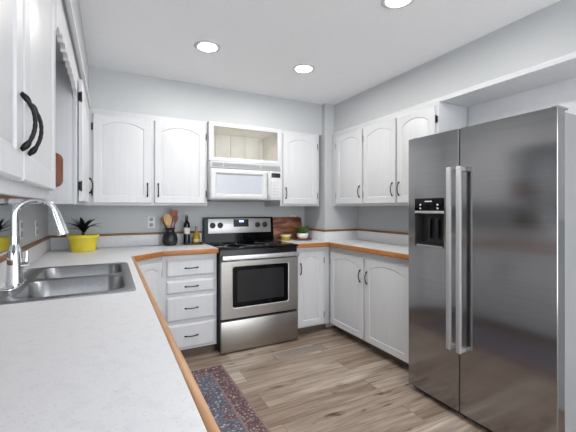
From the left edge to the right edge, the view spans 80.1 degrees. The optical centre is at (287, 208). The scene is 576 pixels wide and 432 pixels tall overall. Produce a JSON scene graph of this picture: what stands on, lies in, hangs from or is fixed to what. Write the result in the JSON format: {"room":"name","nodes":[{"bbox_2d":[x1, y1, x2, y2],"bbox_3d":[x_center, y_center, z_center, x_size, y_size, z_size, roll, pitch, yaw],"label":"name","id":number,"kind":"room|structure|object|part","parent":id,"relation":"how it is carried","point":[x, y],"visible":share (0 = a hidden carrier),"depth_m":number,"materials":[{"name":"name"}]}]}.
{"room":"kitchen","nodes":[
{"label":"kitchen","id":0,"kind":"room"},
{"bbox_2d":[0,204,47,255],"bbox_3d":[-0.892,0.072,0.590,0.120,2.372,5.070,0,0,-27],"label":"wall","id":1,"kind":"structure","parent":0,"point":[29,213],"depth_m":2.30,"materials":[{"name":"grey paint"}]},
{"bbox_2d":[0,199,13,254],"bbox_3d":[-1.303,-0.275,1.442,0.057,0.994,0.920,0,0,-27],"label":"window","id":2,"kind":"structure","parent":1,"relation":"in","point":[6,208],"depth_m":1.72,"materials":[{"name":"white paint"}]},
{"bbox_2d":[19,220,22,239],"bbox_3d":[-1.543,0.123,1.982,0.008,0.110,0.066,0,0,-27],"label":"outlet","id":3,"kind":"object","parent":1,"relation":"attached to","point":[20,221],"visible":0.96,"depth_m":1.97,"materials":[{"name":"white plastic"}]},
{"bbox_2d":[0,238,50,284],"bbox_3d":[-1.285,0.314,1.501,0.019,0.140,3.049,0,0,-27],"label":"trim","id":4,"kind":"structure","parent":1,"relation":"attached to","point":[39,250],"depth_m":2.21,"materials":[{"name":"white laminate"}]},
{"bbox_2d":[0,236,50,262],"bbox_3d":[-1.282,0.234,1.501,0.024,0.020,3.046,0,0,-27],"label":"trim","id":5,"kind":"structure","parent":1,"relation":"attached to","point":[24,248],"depth_m":2.11,"materials":[{"name":"brown wood"}]},
{"bbox_2d":[0,0,55,199],"bbox_3d":[-0.682,-0.407,0.674,0.327,0.756,0.945,0,0,-27],"label":"upper cabinet","id":6,"kind":"object","parent":1,"relation":"attached to","point":[27,27],"visible":1,"depth_m":0.74,"materials":[{"name":"white paint"}]},
{"bbox_3d":[-0.460,-0.410,0.518,0.020,0.703,0.424,0,0,-27],"label":"door","id":7,"kind":"part","parent":6,"relation":"part of","materials":[{"name":"white paint"}]},
{"bbox_3d":[-0.524,-0.175,0.693,0.029,0.120,0.013,0,0,-27],"label":"handle","id":8,"kind":"part","parent":6,"relation":"part of","materials":[{"name":"black metal"}]},
{"bbox_3d":[-0.556,-0.175,0.755,0.029,0.120,0.013,0,0,-27],"label":"handle","id":9,"kind":"part","parent":6,"relation":"part of","materials":[{"name":"black metal"}]},
{"bbox_2d":[35,220,37,235],"bbox_3d":[-1.755,0.136,2.390,0.008,0.110,0.066,0,0,-27],"label":"outlet","id":10,"kind":"object","parent":1,"relation":"attached to","point":[36,221],"visible":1,"depth_m":2.38,"materials":[{"name":"white plastic"}]},
{"bbox_2d":[9,62,92,205],"bbox_3d":[-1.558,-0.405,2.385,0.350,0.759,1.268,0,0,-27],"label":"upper cabinet","id":11,"kind":"object","parent":1,"relation":"attached to","point":[72,114],"visible":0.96,"depth_m":1.87,"materials":[{"name":"white paint"}]},
{"bbox_2d":[56,153,62,186],"bbox_3d":[-1.298,-0.206,1.795,0.200,0.184,0.014,0,0,-27],"label":"wooden board","id":12,"kind":"object","parent":11,"relation":"attached to","point":[59,160],"visible":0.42,"depth_m":1.83,"materials":[{"name":"brown wood"}]},
{"bbox_3d":[-1.316,-0.384,2.215,0.020,0.685,0.655,0,0,-27],"label":"door","id":13,"kind":"part","parent":11,"relation":"part of","materials":[{"name":"white paint"}]},
{"bbox_2d":[56,0,76,97],"bbox_3d":[-0.976,-0.693,1.513,0.018,0.179,0.809,0,0,-27],"label":"valance","id":14,"kind":"object","parent":1,"relation":"attached to","point":[62,30],"visible":0.91,"depth_m":1.44,"materials":[{"name":"white paint"}]},
{"bbox_2d":[56,0,88,92],"bbox_3d":[-0.701,-0.950,0.690,0.312,0.327,5.070,0,0,-27],"label":"trim","id":15,"kind":"structure","parent":1,"relation":"attached to","point":[75,3],"depth_m":1.81,"materials":[{"name":"grey paint"}]},
{"bbox_2d":[48,201,303,243],"bbox_3d":[-0.740,0.072,3.594,3.160,2.372,0.120,0,0,-27],"label":"wall","id":16,"kind":"structure","parent":0,"point":[111,218],"depth_m":3.21,"materials":[{"name":"grey paint"}]},
{"bbox_2d":[48,231,201,237],"bbox_3d":[-1.434,0.234,3.151,1.276,0.020,0.022,0,0,-27],"label":"trim","id":17,"kind":"structure","parent":16,"relation":"attached to","point":[179,232],"depth_m":3.13,"materials":[{"name":"brown wood"}]},
{"bbox_2d":[51,233,201,249],"bbox_3d":[-1.435,0.314,3.152,1.276,0.140,0.018,0,0,-27],"label":"trim","id":18,"kind":"structure","parent":16,"relation":"attached to","point":[154,239],"depth_m":3.12,"materials":[{"name":"white laminate"}]},
{"bbox_2d":[87,108,206,205],"bbox_3d":[-1.224,-0.405,3.026,0.939,0.759,0.437,0,0,-27],"label":"upper cabinet","id":19,"kind":"object","parent":16,"relation":"attached to","point":[135,159],"visible":0.96,"depth_m":2.83,"materials":[{"name":"white paint"}]},
{"bbox_2d":[65,0,90,108],"bbox_3d":[-0.466,-0.795,0.595,0.018,0.040,4.685,0,0,-27],"label":"trim","id":20,"kind":"structure","parent":19,"relation":"attached to","point":[68,2],"depth_m":1.62,"materials":[{"name":"white paint"}]},
{"bbox_3d":[-1.333,-0.394,2.767,0.422,0.696,0.020,0,0,-27],"label":"door","id":21,"kind":"part","parent":19,"relation":"part of","materials":[{"name":"white paint"}]},
{"bbox_3d":[-0.931,-0.394,2.976,0.428,0.696,0.020,0,0,-27],"label":"door","id":22,"kind":"part","parent":19,"relation":"part of","materials":[{"name":"white paint"}]},
{"bbox_2d":[147,216,154,227],"bbox_3d":[-1.291,0.128,3.234,0.066,0.110,0.008,0,0,-27],"label":"outlet","id":23,"kind":"object","parent":16,"relation":"attached to","point":[150,219],"visible":1,"depth_m":3.23,"materials":[{"name":"white plastic"}]},
{"bbox_2d":[89,67,321,135],"bbox_3d":[-0.684,-0.950,3.347,2.168,0.327,0.370,0,0,-27],"label":"soffit","id":24,"kind":"structure","parent":16,"relation":"attached to","point":[112,90],"depth_m":3.06,"materials":[{"name":"grey paint"}]},
{"bbox_2d":[207,160,280,201],"bbox_3d":[-0.471,-0.250,3.375,0.705,0.357,0.505,0,0,-27],"label":"microwave","id":25,"kind":"object","parent":16,"relation":"attached to","point":[227,181],"visible":0.98,"depth_m":3.17,"materials":[{"name":"white plastic"}]},
{"bbox_3d":[-0.434,-0.222,3.167,0.571,0.277,0.028,0,0,-27],"label":"door","id":26,"kind":"part","parent":25,"relation":"part of","materials":[{"name":"white plastic"}]},
{"bbox_3d":[-0.380,-0.397,3.199,0.697,0.060,0.021,0,0,-27],"label":"vent panel","id":27,"kind":"part","parent":25,"relation":"part of","materials":[{"name":"white plastic"}]},
{"bbox_3d":[-0.188,-0.222,3.264,0.017,0.258,0.047,0,0,-27],"label":"handle","id":28,"kind":"part","parent":25,"relation":"part of","materials":[{"name":"white plastic"}]},
{"bbox_3d":[-0.124,-0.222,3.331,0.124,0.277,0.024,0,0,-27],"label":"control panel","id":29,"kind":"part","parent":25,"relation":"part of","materials":[{"name":"white plastic"}]},
{"bbox_2d":[207,121,280,164],"bbox_3d":[-0.484,-0.609,3.416,0.722,0.351,0.428,0,0,-27],"label":"open shelf","id":30,"kind":"object","parent":16,"relation":"attached to","point":[229,142],"visible":0.66,"depth_m":3.52,"materials":[{"name":"white paint"}]},
{"bbox_2d":[265,130,318,205],"bbox_3d":[0.049,-0.405,3.687,0.462,0.759,0.437,0,0,-27],"label":"upper cabinet","id":31,"kind":"object","parent":16,"relation":"attached to","point":[299,151],"visible":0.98,"depth_m":3.52,"materials":[{"name":"white paint"}]},
{"bbox_3d":[0.127,-0.399,3.525,0.404,0.706,0.020,0,0,-27],"label":"door","id":32,"kind":"part","parent":31,"relation":"part of","materials":[{"name":"white paint"}]},
{"bbox_2d":[79,0,559,104],"bbox_3d":[0.429,-1.154,1.344,3.160,0.080,5.190,0,0,-27],"label":"ceiling","id":33,"kind":"structure","parent":0,"point":[353,47],"depth_m":2.22,"materials":[{"name":"paint"}]},
{"bbox_2d":[194,40,219,52],"bbox_3d":[-0.553,-1.110,2.354,0.176,0.008,0.176,0,0,-27],"label":"recessed light","id":34,"kind":"object","parent":33,"relation":"in","point":[206,46],"visible":1,"depth_m":2.34,"materials":[{"name":"white paint"}]},
{"bbox_2d":[292,64,314,72],"bbox_3d":[0.123,-1.110,2.724,0.176,0.008,0.176,0,0,-27],"label":"recessed light","id":35,"kind":"object","parent":33,"relation":"in","point":[301,68],"visible":1,"depth_m":2.71,"materials":[{"name":"white paint"}]},
{"bbox_2d":[381,0,413,8],"bbox_3d":[0.587,-1.110,1.821,0.176,0.008,0.176,0,0,-27],"label":"recessed light","id":36,"kind":"object","parent":33,"relation":"in","point":[389,4],"visible":1,"depth_m":1.85,"materials":[{"name":"white paint"}]},
{"bbox_2d":[304,104,357,326],"bbox_3d":[0.487,0.072,3.921,0.440,2.372,0.430,0,0,-27],"label":"pillar corner","id":37,"kind":"structure","parent":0,"point":[325,216],"depth_m":3.67,"materials":[{"name":"grey paint"}]},
{"bbox_2d":[183,326,489,431],"bbox_3d":[0.498,1.288,1.211,3.160,0.060,5.490,0,0,-27],"label":"floor","id":38,"kind":"structure","parent":0,"point":[348,385],"depth_m":2.38,"materials":[{"name":"beige wood"}]},
{"bbox_2d":[137,257,161,311],"bbox_3d":[-1.440,0.822,2.706,0.811,0.873,0.766,0,0,-27],"label":"base cabinet","id":39,"kind":"object","parent":38,"relation":"on","point":[151,269],"visible":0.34,"depth_m":2.67,"materials":[{"name":"white paint"}]},
{"bbox_2d":[161,253,216,354],"bbox_3d":[-0.931,0.822,3.095,0.456,0.873,0.549,0,0,-27],"label":"base cabinet","id":40,"kind":"object","parent":38,"relation":"on","point":[189,282],"visible":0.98,"depth_m":2.88,"materials":[{"name":"white paint"}]},
{"bbox_3d":[-0.816,0.833,2.889,0.400,0.202,0.020,0,0,-27],"label":"drawer","id":41,"kind":"part","parent":40,"relation":"part of","materials":[{"name":"white paint"}]},
{"bbox_3d":[-0.816,0.652,2.889,0.400,0.107,0.020,0,0,-27],"label":"drawer","id":42,"kind":"part","parent":40,"relation":"part of","materials":[{"name":"white paint"}]},
{"bbox_3d":[-0.816,0.496,2.889,0.400,0.140,0.020,0,0,-27],"label":"drawer","id":43,"kind":"part","parent":40,"relation":"part of","materials":[{"name":"white paint"}]},
{"bbox_3d":[-0.816,1.065,2.889,0.400,0.202,0.020,0,0,-27],"label":"drawer","id":44,"kind":"part","parent":40,"relation":"part of","materials":[{"name":"white paint"}]},
{"bbox_2d":[191,364,270,431],"bbox_3d":[-0.326,1.254,1.676,0.640,0.007,2.100,0,0,-28],"label":"runner rug","id":45,"kind":"object","parent":38,"relation":"on","point":[231,410],"visible":0.47,"depth_m":2.21,"materials":[{"name":"multicoloured fabric"}]},
{"bbox_2d":[202,217,298,353],"bbox_3d":[-0.373,0.674,3.346,0.770,1.168,0.641,0,0,-27],"label":"range","id":46,"kind":"object","parent":38,"relation":"on","point":[257,280],"visible":0.96,"depth_m":3.12,"materials":[{"name":"silver metal"}]},
{"bbox_2d":[206,240,298,250],"bbox_3d":[-0.354,0.349,3.321,0.758,0.018,0.523,0,0,-27],"label":"cooktop","id":47,"kind":"object","parent":46,"relation":"in","point":[224,245],"depth_m":3.25,"materials":[{"name":"black glass"}]},
{"bbox_3d":[-0.243,0.707,3.109,0.750,0.498,0.028,0,0,-27],"label":"oven door","id":48,"kind":"part","parent":46,"relation":"part of","materials":[{"name":"metal"}]},
{"bbox_3d":[-0.244,1.109,3.110,0.750,0.266,0.028,0,0,-27],"label":"drawer","id":49,"kind":"part","parent":46,"relation":"part of","materials":[{"name":"metal"}]},
{"bbox_3d":[-0.236,0.426,3.094,0.746,0.040,0.066,0,0,-27],"label":"door handle","id":50,"kind":"part","parent":46,"relation":"part of","materials":[{"name":"metal"}]},
{"bbox_2d":[273,344,327,359],"bbox_3d":[0.117,1.256,3.007,0.500,0.004,0.104,0,0,-27],"label":"floor vent","id":51,"kind":"object","parent":38,"relation":"in","point":[288,354],"visible":1,"depth_m":3.00,"materials":[{"name":"grey metal"}]},
{"bbox_2d":[297,246,329,332],"bbox_3d":[0.149,0.822,3.644,0.412,0.873,0.529,0,0,-27],"label":"base cabinet","id":52,"kind":"object","parent":38,"relation":"on","point":[313,309],"visible":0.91,"depth_m":3.44,"materials":[{"name":"white paint"}]},
{"bbox_2d":[330,247,408,367],"bbox_3d":[0.872,0.822,3.095,0.459,0.873,1.208,0,0,-27],"label":"base cabinet","id":53,"kind":"object","parent":38,"relation":"on","point":[369,293],"visible":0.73,"depth_m":2.94,"materials":[{"name":"white paint"}]},
{"bbox_2d":[276,239,408,259],"bbox_3d":[0.596,0.364,3.235,0.836,0.040,1.707,0,0,-27],"label":"countertop","id":54,"kind":"structure","parent":53,"relation":"on","point":[378,248],"depth_m":3.19,"materials":[{"name":"white laminate"}]},
{"bbox_2d":[280,234,290,239],"bbox_3d":[-0.029,0.312,3.743,0.124,0.064,0.124,0,0,-27],"label":"bowl","id":55,"kind":"object","parent":54,"relation":"on","point":[282,236],"visible":0.99,"depth_m":3.70,"materials":[{"name":"yellow ceramic"}]},
{"bbox_3d":[-0.029,0.291,3.743,0.124,0.022,0.124,0,0,-27],"label":"lid","id":56,"kind":"part","parent":55,"relation":"part of","materials":[{"name":"yellow ceramic"}]},
{"bbox_2d":[273,217,301,238],"bbox_3d":[-0.005,0.219,3.873,0.365,0.244,0.047,0,0,-27],"label":"cutting board","id":57,"kind":"object","parent":54,"relation":"on","point":[281,225],"visible":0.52,"depth_m":3.86,"materials":[{"name":"brown wood"}]},
{"bbox_2d":[293,238,311,240],"bbox_3d":[0.160,0.337,3.774,0.204,0.014,0.204,0,0,-27],"label":"wooden stand","id":58,"kind":"object","parent":54,"relation":"on","point":[298,239],"visible":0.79,"depth_m":3.69,"materials":[{"name":"brown wood"}]},
{"bbox_2d":[294,226,310,238],"bbox_3d":[0.166,0.256,3.774,0.201,0.147,0.226,0,0,33],"label":"potted succulent","id":59,"kind":"object","parent":58,"relation":"on","point":[302,233],"visible":1,"depth_m":3.73,"materials":[{"name":"green plant"}]},
{"bbox_2d":[297,233,307,238],"bbox_3d":[0.160,0.300,3.774,0.128,0.060,0.128,0,0,-27],"label":"pot","id":60,"kind":"object","parent":59,"relation":"attached to","point":[300,235],"depth_m":3.72,"materials":[{"name":"white ceramic"}]},
{"bbox_3d":[0.251,0.364,3.410,0.386,0.040,0.020,0,0,-27],"label":"edge trim","id":61,"kind":"part","parent":54,"relation":"part of","materials":[{"name":"brown wood"}]},
{"bbox_3d":[0.683,0.364,2.980,0.020,0.040,1.176,0,0,-27],"label":"edge trim","id":62,"kind":"part","parent":54,"relation":"part of","materials":[{"name":"brown wood"}]},
{"bbox_3d":[0.557,0.805,3.287,0.020,0.737,0.507,0,0,-27],"label":"door","id":63,"kind":"part","parent":53,"relation":"part of","materials":[{"name":"white paint"}]},
{"bbox_3d":[0.807,0.805,2.806,0.020,0.737,0.510,0,0,-27],"label":"door","id":64,"kind":"part","parent":53,"relation":"part of","materials":[{"name":"white paint"}]},
{"bbox_2d":[409,105,575,431],"bbox_3d":[1.281,0.383,2.116,0.641,1.750,0.900,0,0,-27],"label":"refrigerator","id":65,"kind":"object","parent":38,"relation":"on","point":[492,204],"visible":1,"depth_m":1.84,"materials":[{"name":"silver metal"}]},
{"bbox_3d":[0.920,-0.027,2.239,0.005,0.082,0.228,0,0,-27],"label":"control panel","id":66,"kind":"part","parent":65,"relation":"part of","materials":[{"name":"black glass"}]},
{"bbox_3d":[0.960,0.368,2.237,0.066,1.696,0.388,0,0,-27],"label":"door","id":67,"kind":"part","parent":65,"relation":"part of","materials":[{"name":"metal"}]},
{"bbox_3d":[0.981,0.298,2.062,0.058,1.090,0.030,0,0,-27],"label":"handle","id":68,"kind":"part","parent":65,"relation":"part of","materials":[{"name":"silver metal"}]},
{"bbox_3d":[1.011,0.298,2.003,0.058,1.090,0.030,0,0,-27],"label":"handle","id":69,"kind":"part","parent":65,"relation":"part of","materials":[{"name":"silver metal"}]},
{"bbox_3d":[1.169,0.368,1.834,0.066,1.696,0.502,0,0,-27],"label":"door","id":70,"kind":"part","parent":65,"relation":"part of","materials":[{"name":"metal"}]},
{"bbox_3d":[-0.560,0.822,0.785,0.609,0.873,1.050,0,0,-27],"label":"base cabinet","id":71,"kind":"object","parent":38,"relation":"on","visible":0},
{"bbox_2d":[0,243,219,431],"bbox_3d":[-0.712,0.364,1.799,1.270,0.040,3.049,0,0,-27],"label":"countertop","id":72,"kind":"structure","parent":71,"relation":"on","point":[113,362],"depth_m":0.76,"materials":[{"name":"white laminate"}]},
{"bbox_2d":[1,199,68,291],"bbox_3d":[-1.115,0.141,1.530,0.233,0.392,0.240,0,0,-27],"label":"faucet","id":73,"kind":"object","parent":72,"relation":"on","point":[15,265],"visible":0.94,"depth_m":1.49,"materials":[{"name":"silver metal"}]},
{"bbox_3d":[-1.190,0.332,1.492,0.054,0.009,0.240,0,0,-27],"label":"deck plate","id":74,"kind":"part","parent":73,"relation":"part of","materials":[{"name":"silver metal"}]},
{"bbox_3d":[-1.159,0.226,1.508,0.031,0.078,0.032,0,0,-27],"label":"lever","id":75,"kind":"part","parent":73,"relation":"part of","materials":[{"name":"silver metal"}]},
{"bbox_3d":[-1.128,0.033,1.524,0.168,0.177,0.030,0,0,-27],"label":"spout","id":76,"kind":"part","parent":73,"relation":"part of","materials":[{"name":"silver metal"}]},
{"bbox_2d":[0,262,135,304],"bbox_3d":[-1.048,0.423,1.685,0.503,0.171,0.840,0,0,-27],"label":"sink","id":77,"kind":"object","parent":72,"relation":"in","point":[58,282],"visible":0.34,"depth_m":1.68,"materials":[{"name":"metal"}]},
{"bbox_2d":[65,217,99,251],"bbox_3d":[-1.649,0.205,2.760,0.227,0.278,0.246,0,0,7],"label":"potted plant","id":78,"kind":"object","parent":72,"relation":"on","point":[82,242],"visible":0.99,"depth_m":2.72,"materials":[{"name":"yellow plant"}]},
{"bbox_3d":[-1.652,0.277,2.764,0.228,0.134,0.178,0,0,-27],"label":"pot","id":79,"kind":"part","parent":78,"relation":"part of","materials":[{"name":"yellow ceramic"}]},
{"bbox_2d":[162,228,177,245],"bbox_3d":[-1.101,0.262,3.197,0.138,0.164,0.138,0,0,-27],"label":"jar","id":80,"kind":"object","parent":72,"relation":"on","point":[170,238],"visible":0.99,"depth_m":3.15,"materials":[{"name":"black ceramic"}]},
{"bbox_2d":[164,214,171,227],"bbox_3d":[-1.111,0.187,3.170,0.075,0.273,0.013,0,0,-24],"label":"wooden spoon","id":81,"kind":"object","parent":80,"relation":"in","point":[167,218],"visible":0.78,"depth_m":3.17,"materials":[{"name":"brown wood"}]},
{"bbox_2d":[170,209,177,227],"bbox_3d":[-1.085,0.165,3.231,0.096,0.316,0.012,0,0,-23],"label":"wooden spatula","id":82,"kind":"object","parent":80,"relation":"in","point":[173,213],"visible":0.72,"depth_m":3.23,"materials":[{"name":"brown wood"}]},
{"bbox_2d":[173,215,177,227],"bbox_3d":[-1.070,0.192,3.207,0.080,0.264,0.011,0,0,-27],"label":"wooden spoon","id":83,"kind":"object","parent":80,"relation":"in","point":[176,216],"visible":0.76,"depth_m":3.21,"materials":[{"name":"brown wood"}]},
{"bbox_3d":[-0.909,0.364,2.759,0.730,0.040,0.152,0,0,-45],"label":"edge trim","id":84,"kind":"part","parent":72,"relation":"part of","materials":[{"name":"brown wood"}]},
{"bbox_3d":[-0.587,0.364,1.441,0.020,0.040,2.298,0,0,-27],"label":"edge trim","id":85,"kind":"part","parent":72,"relation":"part of","materials":[{"name":"brown wood"}]},
{"bbox_2d":[183,242,202,244],"bbox_3d":[-0.914,0.335,3.295,0.168,0.018,0.100,0,0,-27],"label":"tray","id":86,"kind":"object","parent":72,"relation":"on","point":[190,243],"visible":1,"depth_m":3.25,"materials":[{"name":"black plastic"}]},
{"bbox_2d":[183,213,189,242],"bbox_3d":[-0.968,0.189,3.272,0.060,0.299,0.060,0,0,-27],"label":"bottle","id":87,"kind":"object","parent":86,"relation":"on","point":[186,230],"visible":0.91,"depth_m":3.25,"materials":[{"name":"black glass"}]},
{"bbox_2d":[193,226,199,242],"bbox_3d":[-0.885,0.253,3.309,0.071,0.170,0.071,0,0,-27],"label":"bottle","id":88,"kind":"object","parent":86,"relation":"on","point":[196,236],"visible":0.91,"depth_m":3.29,"materials":[{"name":"glass"}]},
{"bbox_2d":[358,205,408,232],"bbox_3d":[1.805,0.072,1.991,0.120,2.372,5.070,0,0,-27],"label":"wall","id":89,"kind":"structure","parent":0,"point":[382,218],"depth_m":3.46,"materials":[{"name":"grey paint"}]},
{"bbox_2d":[274,230,357,240],"bbox_3d":[0.299,0.314,3.800,0.895,0.140,0.327,0,0,18],"label":"trim","id":90,"kind":"structure","parent":89,"relation":"attached to","point":[314,235],"depth_m":3.71,"materials":[{"name":"white laminate"}]},
{"bbox_2d":[308,228,356,231],"bbox_3d":[0.299,0.234,3.798,0.894,0.020,0.330,0,0,18],"label":"trim","id":91,"kind":"structure","parent":89,"relation":"attached to","point":[308,228],"depth_m":3.70,"materials":[{"name":"brown wood"}]},
{"bbox_2d":[357,229,408,234],"bbox_3d":[1.070,0.234,3.249,0.022,0.020,1.296,0,0,-27],"label":"trim","id":92,"kind":"structure","parent":89,"relation":"attached to","point":[379,231],"depth_m":3.43,"materials":[{"name":"brown wood"}]},
{"bbox_2d":[358,231,408,245],"bbox_3d":[1.071,0.314,3.250,0.019,0.140,1.296,0,0,-27],"label":"trim","id":93,"kind":"structure","parent":89,"relation":"attached to","point":[399,239],"depth_m":3.43,"materials":[{"name":"white laminate"}]},
{"bbox_2d":[333,101,467,205],"bbox_3d":[0.916,-0.405,3.144,0.392,0.759,1.335,0,0,-27],"label":"upper cabinet","id":94,"kind":"object","parent":89,"relation":"attached to","point":[371,160],"visible":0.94,"depth_m":2.96,"materials":[{"name":"white paint"}]},
{"bbox_3d":[0.604,-0.399,3.404,0.020,0.706,0.415,0,0,-27],"label":"door","id":95,"kind":"part","parent":94,"relation":"part of","materials":[{"name":"white paint"}]},
{"bbox_3d":[0.802,-0.399,3.022,0.020,0.706,0.403,0,0,-27],"label":"door","id":96,"kind":"part","parent":94,"relation":"part of","materials":[{"name":"white paint"}]},
{"bbox_3d":[0.990,-0.399,2.661,0.020,0.706,0.370,0,0,-27],"label":"door","id":97,"kind":"part","parent":94,"relation":"part of","materials":[{"name":"white paint"}]},
{"bbox_2d":[333,51,575,134],"bbox_3d":[1.558,-0.795,1.618,0.018,0.040,4.635,0,0,-27],"label":"trim","id":98,"kind":"structure","parent":94,"relation":"attached to","point":[571,56],"depth_m":2.14,"materials":[{"name":"white paint"}]},
{"bbox_2d":[334,0,575,132],"bbox_3d":[1.708,-0.950,1.699,0.322,0.327,4.640,0,0,-27],"label":"soffit","id":99,"kind":"structure","parent":89,"relation":"attached to","point":[548,33],"depth_m":2.26,"materials":[{"name":"grey paint"}]},
{"bbox_2d":[443,59,575,106],"bbox_3d":[1.639,-0.781,1.806,0.296,0.010,1.694,0,0,-27],"label":"soffit","id":100,"kind":"object","parent":89,"relation":"attached to","point":[566,70],"depth_m":2.14,"materials":[{"name":"white paint"}]},
{"bbox_2d":[468,77,575,125],"bbox_3d":[1.780,-0.363,1.879,0.020,0.843,1.694,0,0,-27],"label":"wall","id":101,"kind":"structure","parent":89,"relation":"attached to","point":[562,93],"depth_m":2.25,"materials":[{"name":"white paint"}]}
]}

